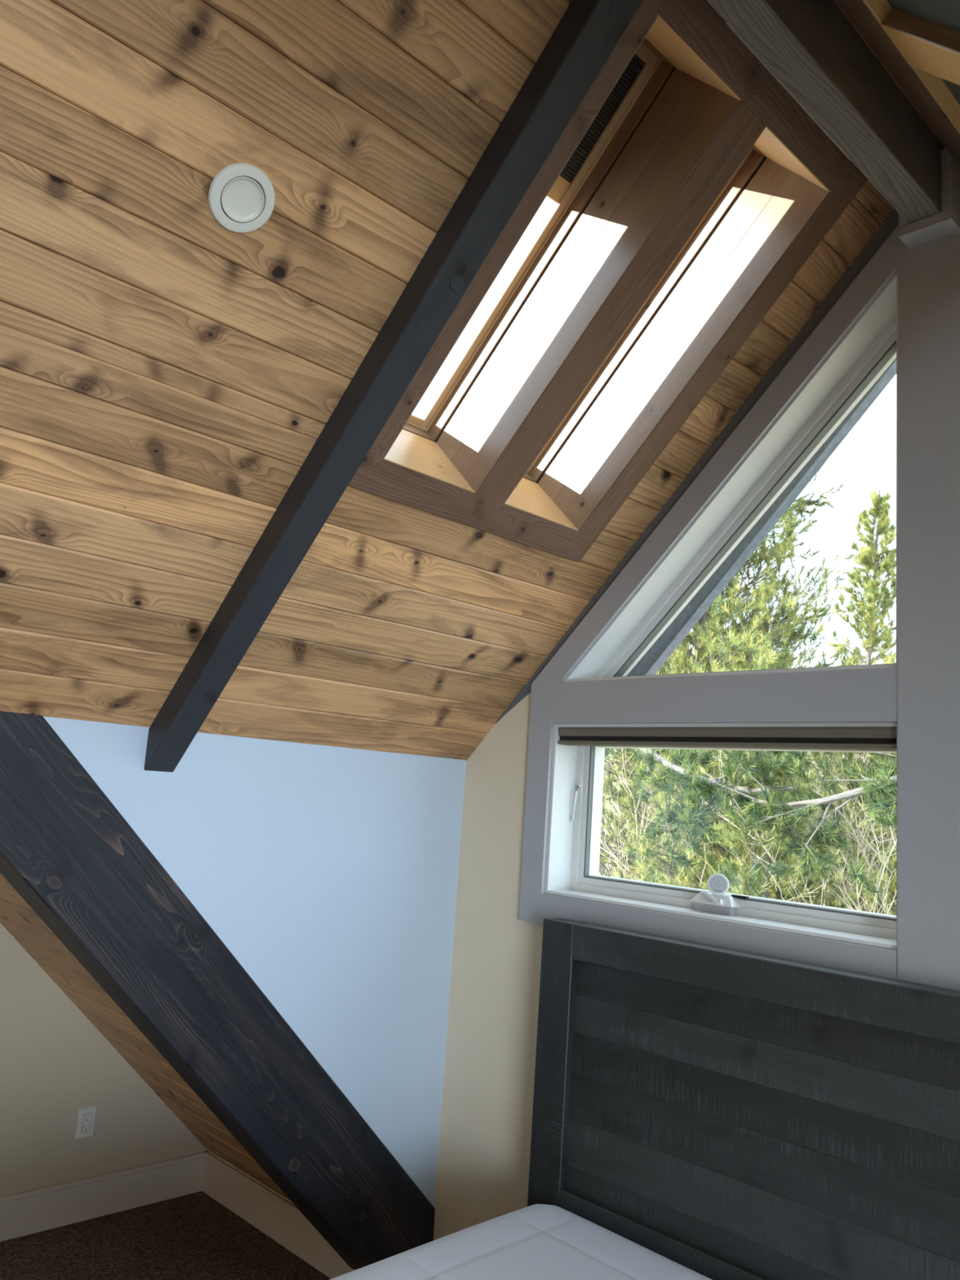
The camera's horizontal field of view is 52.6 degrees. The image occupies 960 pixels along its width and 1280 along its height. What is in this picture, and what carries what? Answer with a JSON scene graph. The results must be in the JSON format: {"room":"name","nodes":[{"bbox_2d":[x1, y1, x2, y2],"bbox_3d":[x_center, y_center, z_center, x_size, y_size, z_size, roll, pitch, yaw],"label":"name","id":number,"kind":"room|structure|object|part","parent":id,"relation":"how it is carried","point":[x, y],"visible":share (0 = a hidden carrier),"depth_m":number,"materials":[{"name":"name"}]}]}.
{"room":"attic bedroom","nodes":[
{"label":"attic bedroom","id":0,"kind":"room"},
{"bbox_2d":[0,922,207,1196],"bbox_3d":[-3.933,-0.429,1.839,8.393,4.484,0.150,13,-13,-43],"label":"wall","id":1,"kind":"structure","parent":0,"point":[55,1064],"depth_m":3.79,"materials":[{"name":"paint"}]},
{"bbox_2d":[75,1105,96,1139],"bbox_3d":[-1.559,1.912,3.850,0.069,0.114,0.008,13,-13,-43],"label":"electrical outlet","id":2,"kind":"object","parent":1,"relation":"attached to","point":[86,1121],"visible":1,"depth_m":3.85,"materials":[{"name":"beige plastic"}]},
{"bbox_2d":[81,1113,91,1132],"bbox_3d":[-1.557,1.912,3.848,0.033,0.067,0.001,13,-13,-43],"label":"receptacle","id":3,"kind":"object","parent":2,"relation":"attached to","point":[86,1117],"depth_m":3.85,"materials":[{"name":"white plastic"}]},
{"bbox_2d":[0,1151,208,1241],"bbox_3d":[-4.055,1.640,1.412,8.093,0.156,0.020,13,-13,-43],"label":"baseboard","id":4,"kind":"structure","parent":1,"relation":"attached to","point":[28,1212],"depth_m":3.85,"materials":[{"name":"beige paint"}]},
{"bbox_2d":[0,872,291,1201],"bbox_3d":[-1.449,-0.258,2.058,4.134,4.134,2.994,13,-13,-43],"label":"ceiling","id":5,"kind":"structure","parent":0,"point":[17,917],"depth_m":3.62,"materials":[{"name":"brown wood"}]},
{"bbox_2d":[0,711,435,1270],"bbox_3d":[-1.489,0.062,2.487,3.889,3.957,0.186,13,-13,-43],"label":"roof beam","id":6,"kind":"structure","parent":5,"relation":"attached to","point":[66,849],"depth_m":2.89,"materials":[{"name":"black wood"}]},
{"bbox_2d":[0,1191,330,1279],"bbox_3d":[-1.835,1.564,-0.905,8.650,0.120,7.030,13,-13,-43],"label":"floor","id":7,"kind":"structure","parent":0,"point":[194,1236],"depth_m":3.61,"materials":[{"name":"brown carpet"}]},
{"bbox_2d":[527,917,959,1279],"bbox_3d":[0.776,1.535,2.490,0.085,1.369,1.679,13,-13,-43],"label":"headboard","id":8,"kind":"object","parent":7,"relation":"on","point":[724,1113],"visible":0.91,"depth_m":2.58,"materials":[{"name":"grey wood"}]},
{"bbox_3d":[0.762,1.732,2.459,0.085,0.208,1.420,13,-13,-43],"label":"rail","id":9,"kind":"part","parent":8,"relation":"part of","materials":[{"name":"grey wood"}]},
{"bbox_3d":[0.819,0.913,2.590,0.085,0.107,1.420,13,-13,-43],"label":"rail","id":10,"kind":"part","parent":8,"relation":"part of","materials":[{"name":"grey wood"}]},
{"bbox_3d":[0.007,1.897,1.671,1.985,0.292,1.478,13,-13,-43],"label":"bed base","id":11,"kind":"object","parent":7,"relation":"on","visible":0},
{"bbox_2d":[329,1204,711,1279],"bbox_3d":[0.013,1.628,1.702,2.056,0.297,1.584,13,-13,-43],"label":"mattress","id":12,"kind":"object","parent":11,"relation":"on","point":[536,1242],"visible":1,"depth_m":2.57,"materials":[{"name":"white fabric"}]},
{"bbox_2d":[207,1150,293,1204],"bbox_3d":[1.101,2.084,1.938,0.100,0.178,6.430,13,-13,-43],"label":"wall","id":13,"kind":"structure","parent":0,"point":[207,1150],"depth_m":3.95,"materials":[{"name":"paint"}]},
{"bbox_2d":[201,1151,354,1279],"bbox_3d":[-0.771,2.245,3.757,0.020,0.156,1.200,13,-13,-43],"label":"baseboard","id":14,"kind":"structure","parent":13,"relation":"attached to","point":[272,1214],"depth_m":3.80,"materials":[{"name":"beige paint"}]},
{"bbox_2d":[42,715,466,1207],"bbox_3d":[-0.838,1.231,2.969,1.970,1.917,0.100,13,-13,-43],"label":"wall","id":15,"kind":"structure","parent":0,"point":[329,874],"depth_m":3.27,"materials":[{"name":"paint"}]},
{"bbox_2d":[53,0,816,408],"bbox_3d":[-1.638,-0.787,-0.496,9.060,4.677,7.030,13,-13,-43],"label":"trim","id":16,"kind":"structure","parent":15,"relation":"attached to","point":[202,0],"depth_m":1.98,"materials":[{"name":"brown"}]},
{"bbox_2d":[0,0,946,759],"bbox_3d":[-0.060,-0.817,1.371,3.708,1.772,3.552,13,-13,-43],"label":"ceiling","id":17,"kind":"structure","parent":0,"point":[169,373],"depth_m":2.20,"materials":[{"name":"brown wood"}]},
{"bbox_2d":[208,162,275,232],"bbox_3d":[-0.484,-0.899,1.978,0.137,0.102,0.102,13,-13,-43],"label":"recessed light","id":18,"kind":"object","parent":17,"relation":"in","point":[242,196],"visible":1,"depth_m":1.97,"materials":[{"name":"beige plastic"}]},
{"bbox_3d":[-0.483,-0.897,1.977,0.089,0.069,0.069,13,-13,-43],"label":"lamp dish","id":19,"kind":"part","parent":18,"relation":"part of","materials":[{"name":"beige plastic"}]},
{"bbox_2d":[143,0,643,772],"bbox_3d":[-0.304,-0.575,2.424,0.094,1.845,1.907,13,-13,-43],"label":"rafter","id":20,"kind":"object","parent":17,"relation":"attached to","point":[588,33],"visible":0.99,"depth_m":2.30,"materials":[{"name":"black wood"}]},
{"bbox_2d":[383,15,741,493],"bbox_3d":[0.102,-1.012,2.568,0.376,1.124,1.124,13,-13,-43],"label":"window","id":21,"kind":"structure","parent":17,"relation":"attached to","point":[676,107],"depth_m":2.65,"materials":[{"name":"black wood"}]},
{"bbox_3d":[0.033,-1.112,2.663,0.322,0.828,0.828,13,-13,-43],"label":"sash","id":22,"kind":"part","parent":21,"relation":"part of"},
{"bbox_3d":[0.028,-1.119,2.669,0.337,0.861,0.861,13,-13,-43],"label":"skylight frame","id":23,"kind":"part","parent":21,"relation":"part of","materials":[{"name":"brown wood"}]},
{"bbox_2d":[546,53,645,203],"bbox_3d":[0.226,-1.395,2.528,0.321,0.304,0.303,13,-13,-43],"label":"cellular shade","id":24,"kind":"object","parent":21,"relation":"attached to","point":[636,64],"visible":0.2,"depth_m":2.61,"materials":[{"name":"grey fabric"}]},
{"bbox_3d":[0.129,-1.263,2.598,0.321,0.052,0.052,13,-13,-43],"label":"rail","id":25,"kind":"part","parent":24,"relation":"part of","materials":[{"name":"brown wood"}]},
{"bbox_2d":[347,0,867,562],"bbox_3d":[0.341,-0.853,2.619,0.998,0.985,0.985,13,-13,-43],"label":"trim","id":26,"kind":"structure","parent":17,"relation":"attached to","point":[764,101],"depth_m":2.57,"materials":[{"name":"brown wood"}]},
{"bbox_3d":[-0.003,-0.383,2.867,0.998,0.089,0.090,13,-13,-43],"label":"casing","id":27,"kind":"part","parent":26,"relation":"part of","materials":[{"name":"brown wood"}]},
{"bbox_3d":[0.021,-0.924,2.311,0.098,0.985,0.985,13,-13,-43],"label":"casing","id":28,"kind":"part","parent":26,"relation":"part of","materials":[{"name":"brown wood"}]},
{"bbox_3d":[0.345,-0.858,2.615,0.120,0.850,0.850,13,-13,-43],"label":"mullion casing","id":29,"kind":"part","parent":26,"relation":"part of","materials":[{"name":"brown wood"}]},
{"bbox_3d":[0.661,-0.781,2.928,0.098,0.985,0.985,13,-13,-43],"label":"casing","id":30,"kind":"part","parent":26,"relation":"part of","materials":[{"name":"brown wood"}]},
{"bbox_3d":[0.690,-1.329,2.369,0.998,0.077,0.077,13,-13,-43],"label":"casing","id":31,"kind":"part","parent":26,"relation":"part of","materials":[{"name":"brown wood"}]},
{"bbox_2d":[504,125,830,530],"bbox_3d":[0.429,-0.938,2.884,0.378,1.124,1.124,13,-13,-43],"label":"window","id":32,"kind":"structure","parent":17,"relation":"attached to","point":[771,195],"depth_m":2.96,"materials":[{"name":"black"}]},
{"bbox_3d":[0.355,-1.046,2.985,0.339,0.861,0.861,13,-13,-43],"label":"skylight frame","id":33,"kind":"part","parent":32,"relation":"part of","materials":[{"name":"brown wood"}]},
{"bbox_2d":[725,22,850,160],"bbox_3d":[0.772,-1.347,2.402,0.620,0.019,0.019,13,-13,-43],"label":"trim","id":34,"kind":"structure","parent":17,"relation":"attached to","point":[726,23],"depth_m":2.37,"materials":[{"name":"brown wood"}]},
{"bbox_2d":[706,0,944,223],"bbox_3d":[-0.005,-1.532,1.492,3.548,0.211,0.089,13,-13,-43],"label":"ridge beam","id":35,"kind":"structure","parent":17,"relation":"attached to","point":[810,46],"depth_m":2.29,"materials":[{"name":"black wood"}]},
{"bbox_2d":[835,0,959,160],"bbox_3d":[1.139,-0.817,1.475,1.620,1.373,1.373,13,-13,-43],"label":"trim","id":36,"kind":"structure","parent":17,"relation":"attached to","point":[897,51],"depth_m":2.18,"materials":[{"name":"brown wood"}]},
{"bbox_3d":[1.307,-0.772,1.627,0.156,1.219,1.219,13,-13,-43],"label":"mullion casing","id":37,"kind":"part","parent":36,"relation":"part of","materials":[{"name":"brown wood"}]},
{"bbox_2d":[863,0,959,53],"bbox_3d":[1.012,-0.947,1.228,0.892,1.416,1.416,13,-13,-43],"label":"window","id":38,"kind":"structure","parent":17,"relation":"attached to","point":[936,22],"depth_m":2.01,"materials":[{"name":"clear glass"}]},
{"bbox_2d":[887,0,959,31],"bbox_3d":[0.717,-1.230,1.600,0.880,0.454,0.454,13,-13,-43],"label":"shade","id":39,"kind":"object","parent":38,"relation":"attached to","point":[903,15],"depth_m":2.00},
{"bbox_2d":[911,66,959,133],"bbox_3d":[1.574,-0.821,1.770,0.432,1.416,1.416,13,-13,-43],"label":"window","id":40,"kind":"structure","parent":17,"relation":"attached to","point":[946,93],"depth_m":2.30,"materials":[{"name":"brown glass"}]},
{"bbox_2d":[941,78,959,105],"bbox_3d":[1.279,-1.105,2.142,0.420,0.454,0.454,13,-13,-43],"label":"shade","id":41,"kind":"object","parent":40,"relation":"attached to","point":[950,91],"depth_m":2.30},
{"bbox_2d":[432,223,897,1240],"bbox_3d":[1.268,0.408,2.567,0.250,3.721,3.568,13,-13,-43],"label":"wall","id":42,"kind":"structure","parent":0,"point":[484,1150],"depth_m":3.47,"materials":[{"name":"paint"}]},
{"bbox_2d":[495,208,898,723],"bbox_3d":[0.643,-0.481,3.239,0.006,1.512,1.512,13,-13,-43],"label":"trim","id":43,"kind":"structure","parent":42,"relation":"attached to","point":[891,223],"depth_m":3.08,"materials":[{"name":"grey"}]},
{"bbox_2d":[518,226,897,979],"bbox_3d":[0.676,-0.106,3.107,0.024,2.121,1.327,13,-13,-43],"label":"trim","id":44,"kind":"structure","parent":42,"relation":"attached to","point":[871,695],"depth_m":3.03,"materials":[{"name":"white paint"}]},
{"bbox_2d":[545,722,897,950],"bbox_3d":[0.748,0.567,3.042,0.217,0.593,1.220,13,-13,-43],"label":"window","id":45,"kind":"structure","parent":42,"relation":"in","point":[575,823],"depth_m":3.21,"materials":[{"name":"white plastic"}]},
{"bbox_3d":[0.342,0.578,3.464,0.045,0.159,0.022,4,-9,0],"label":"lock lever","id":46,"kind":"part","parent":45,"relation":"part of","materials":[{"name":"white plastic"}]},
{"bbox_3d":[0.709,0.793,2.985,0.020,0.036,0.090,10,-11,-34],"label":"fold down handle","id":47,"kind":"part","parent":45,"relation":"part of","materials":[{"name":"white plastic"}]},
{"bbox_2d":[706,873,728,895],"bbox_3d":[0.738,0.757,3.009,0.066,0.067,0.027,1,-9,15],"label":"crank knob","id":48,"kind":"object","parent":45,"relation":"on","point":[717,883],"visible":1,"depth_m":3.00,"materials":[{"name":"white plastic"}]},
{"bbox_2d":[557,726,897,751],"bbox_3d":[0.717,0.305,3.034,0.066,0.060,1.195,13,-13,-43],"label":"cellular shade","id":49,"kind":"object","parent":45,"relation":"attached to","point":[827,738],"visible":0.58,"depth_m":2.92,"materials":[{"name":"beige fabric"}]},
{"bbox_3d":[0.715,0.327,3.030,0.063,0.014,1.195,13,-13,-43],"label":"rail","id":50,"kind":"part","parent":49,"relation":"part of","materials":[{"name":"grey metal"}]},
{"bbox_3d":[0.793,0.783,2.963,0.017,0.008,0.050,13,-13,-43],"label":"hinge arm","id":51,"kind":"part","parent":45,"relation":"part of","materials":[{"name":"black plastic"}]},
{"bbox_2d":[563,271,897,682],"bbox_3d":[0.821,-0.434,3.200,0.217,1.193,1.212,13,-13,-43],"label":"window","id":52,"kind":"structure","parent":42,"relation":"in","point":[870,346],"depth_m":3.12,"materials":[{"name":"white plastic"}]},
{"bbox_2d":[626,358,896,675],"bbox_3d":[0.979,-0.485,3.297,0.050,1.510,1.300,13,-13,-43],"label":"trim","id":53,"kind":"structure","parent":42,"relation":"attached to","point":[650,664],"depth_m":3.31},
{"bbox_2d":[897,213,959,991],"bbox_3d":[1.216,-0.229,2.574,0.030,2.269,0.204,13,-13,-43],"label":"trim","id":54,"kind":"structure","parent":42,"relation":"attached to","point":[929,273],"depth_m":2.55,"materials":[{"name":"white paint"}]},
{"bbox_2d":[898,147,959,248],"bbox_3d":[1.250,-1.236,2.698,0.080,0.240,0.141,13,-13,-43],"label":"trim","id":55,"kind":"structure","parent":42,"relation":"attached to","point":[946,223],"depth_m":2.65,"materials":[{"name":"white paint"}]},
{"label":"outside","id":56,"kind":"structure","parent":0,"visible":0},
{"bbox_2d":[601,756,896,876],"bbox_3d":[14.602,5.450,24.744,50.000,8.258,80.000,13,-13,-43],"label":"ground","id":57,"kind":"structure","parent":56,"point":[615,783],"depth_m":38.14,"materials":[{"name":"green plant"}]},
{"bbox_2d":[600,655,689,879],"bbox_3d":[3.684,2.583,19.281,4.369,6.674,3.285,4,-9,-3],"label":"pine","id":58,"kind":"object","parent":57,"relation":"on","point":[605,801],"visible":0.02,"depth_m":19.06,"materials":[{"name":"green plant"}]},
{"bbox_2d":[599,749,861,880],"bbox_3d":[2.758,2.918,12.591,3.999,5.316,3.258,8,-10,-22],"label":"young pine","id":59,"kind":"object","parent":57,"relation":"on","point":[670,749],"visible":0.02,"depth_m":12.16,"materials":[{"name":"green plant"}]},
{"bbox_2d":[608,751,852,874],"bbox_3d":[4.105,2.933,14.677,3.911,5.316,4.858,12,-12,-41],"label":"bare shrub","id":60,"kind":"object","parent":57,"relation":"on","point":[627,752],"visible":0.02,"depth_m":15.20,"materials":[{"name":"plant"}]},
{"bbox_2d":[600,658,894,906],"bbox_3d":[2.850,2.827,10.399,4.484,4.907,3.610,6,-9,-11],"label":"bare shrub","id":61,"kind":"object","parent":57,"relation":"on","point":[632,796],"visible":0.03,"depth_m":9.37,"materials":[{"name":"beige plant"}]},
{"bbox_2d":[599,460,896,904],"bbox_3d":[2.514,-0.541,10.470,4.151,11.728,4.544,9,-10,-29],"label":"pine tree","id":62,"kind":"object","parent":57,"relation":"on","point":[750,644],"visible":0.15,"depth_m":9.78,"materials":[{"name":"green plant"}]},
{"bbox_2d":[599,752,896,914],"bbox_3d":[2.730,2.842,8.967,3.460,4.702,4.298,12,-12,-39],"label":"bare shrub","id":63,"kind":"object","parent":57,"relation":"on","point":[846,833],"visible":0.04,"depth_m":9.06,"materials":[{"name":"plant"}]},
{"bbox_2d":[639,754,868,900],"bbox_3d":[4.085,3.020,13.098,3.761,5.111,4.671,1,-10,18],"label":"bare shrub","id":64,"kind":"object","parent":57,"relation":"on","point":[740,754],"visible":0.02,"depth_m":12.02,"materials":[{"name":"plant"}]},
{"bbox_2d":[634,750,896,915],"bbox_3d":[2.176,3.262,8.143,3.499,4.652,2.850,-1,-10,28],"label":"young pine","id":65,"kind":"object","parent":57,"relation":"on","point":[735,844],"visible":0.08,"depth_m":7.87,"materials":[{"name":"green plant"}]},
{"bbox_2d":[671,751,879,906],"bbox_3d":[3.618,2.901,11.268,3.430,5.251,3.569,4,-9,-2],"label":"young pine","id":66,"kind":"object","parent":57,"relation":"on","point":[827,753],"visible":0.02,"depth_m":10.62,"materials":[{"name":"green plant"}]},
{"bbox_2d":[670,750,896,914],"bbox_3d":[3.593,2.755,8.418,3.610,4.907,4.484,1,-10,19],"label":"bare shrub","id":67,"kind":"object","parent":57,"relation":"on","point":[815,787],"visible":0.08,"depth_m":8.13,"materials":[{"name":"beige plant"}]},
{"bbox_2d":[737,752,888,853],"bbox_3d":[4.624,2.726,11.268,3.911,5.316,4.858,12,-12,-40],"label":"bare shrub","id":68,"kind":"object","parent":57,"relation":"on","point":[864,753],"visible":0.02,"depth_m":12.28,"materials":[{"name":"plant"}]},
{"bbox_2d":[809,662,848,792],"bbox_3d":[5.440,2.910,15.649,2.631,5.325,3.518,5,-9,-8],"label":"pine","id":69,"kind":"object","parent":57,"relation":"on","point":[811,663],"visible":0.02,"depth_m":16.16,"materials":[{"name":"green plant"}]},
{"bbox_2d":[788,758,896,915],"bbox_3d":[3.702,3.024,7.428,4.111,4.498,3.309,6,-9,-12],"label":"bare shrub","id":70,"kind":"object","parent":57,"relation":"on","point":[884,864],"visible":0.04,"depth_m":6.31,"materials":[{"name":"beige plant"}]},
{"bbox_2d":[822,752,866,839],"bbox_3d":[5.591,3.233,14.268,3.216,4.912,2.418,3,-9,9],"label":"pine","id":71,"kind":"object","parent":57,"relation":"on","point":[837,753],"visible":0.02,"depth_m":14.33,"materials":[{"name":"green plant"}]},
{"bbox_2d":[799,752,896,913],"bbox_3d":[4.384,3.213,9.473,3.245,4.774,3.118,8,-10,-23],"label":"young pine","id":72,"kind":"object","parent":57,"relation":"on","point":[850,755],"visible":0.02,"depth_m":9.89,"materials":[{"name":"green plant"}]},
{"bbox_2d":[813,487,896,901],"bbox_3d":[5.155,1.406,13.228,2.571,7.326,2.346,-4,-12,41],"label":"pine tree","id":73,"kind":"object","parent":57,"relation":"on","point":[880,508],"visible":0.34,"depth_m":13.48,"materials":[{"name":"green plant"}]},
{"bbox_2d":[844,844,896,915],"bbox_3d":[2.685,3.450,6.655,2.501,4.082,3.071,1,-9,16],"label":"young pine","id":74,"kind":"object","parent":57,"relation":"on","point":[892,860],"visible":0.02,"depth_m":7.07,"materials":[{"name":"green plant"}]},
{"bbox_2d":[853,760,896,888],"bbox_3d":[5.325,2.850,10.162,4.484,4.907,3.610,6,-9,-11],"label":"bare shrub","id":75,"kind":"object","parent":57,"relation":"on","point":[892,761],"visible":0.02,"depth_m":9.44,"materials":[{"name":"plant"}]},
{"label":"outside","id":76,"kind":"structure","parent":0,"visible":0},
{"bbox_2d":[604,747,892,902],"bbox_3d":[1.430,1.022,6.652,0.978,1.267,2.573,9,-11,-30],"label":"pine bough","id":77,"kind":"object","parent":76,"point":[694,816],"visible":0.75,"depth_m":6.39,"materials":[{"name":"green plant"}]},
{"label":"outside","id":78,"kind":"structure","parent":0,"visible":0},
{"bbox_2d":[675,749,896,897],"bbox_3d":[2.081,1.038,5.970,1.246,1.182,1.798,13,-13,-43],"label":"pine bough","id":79,"kind":"object","parent":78,"point":[780,806],"visible":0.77,"depth_m":5.82,"materials":[{"name":"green plant"}]}
]}

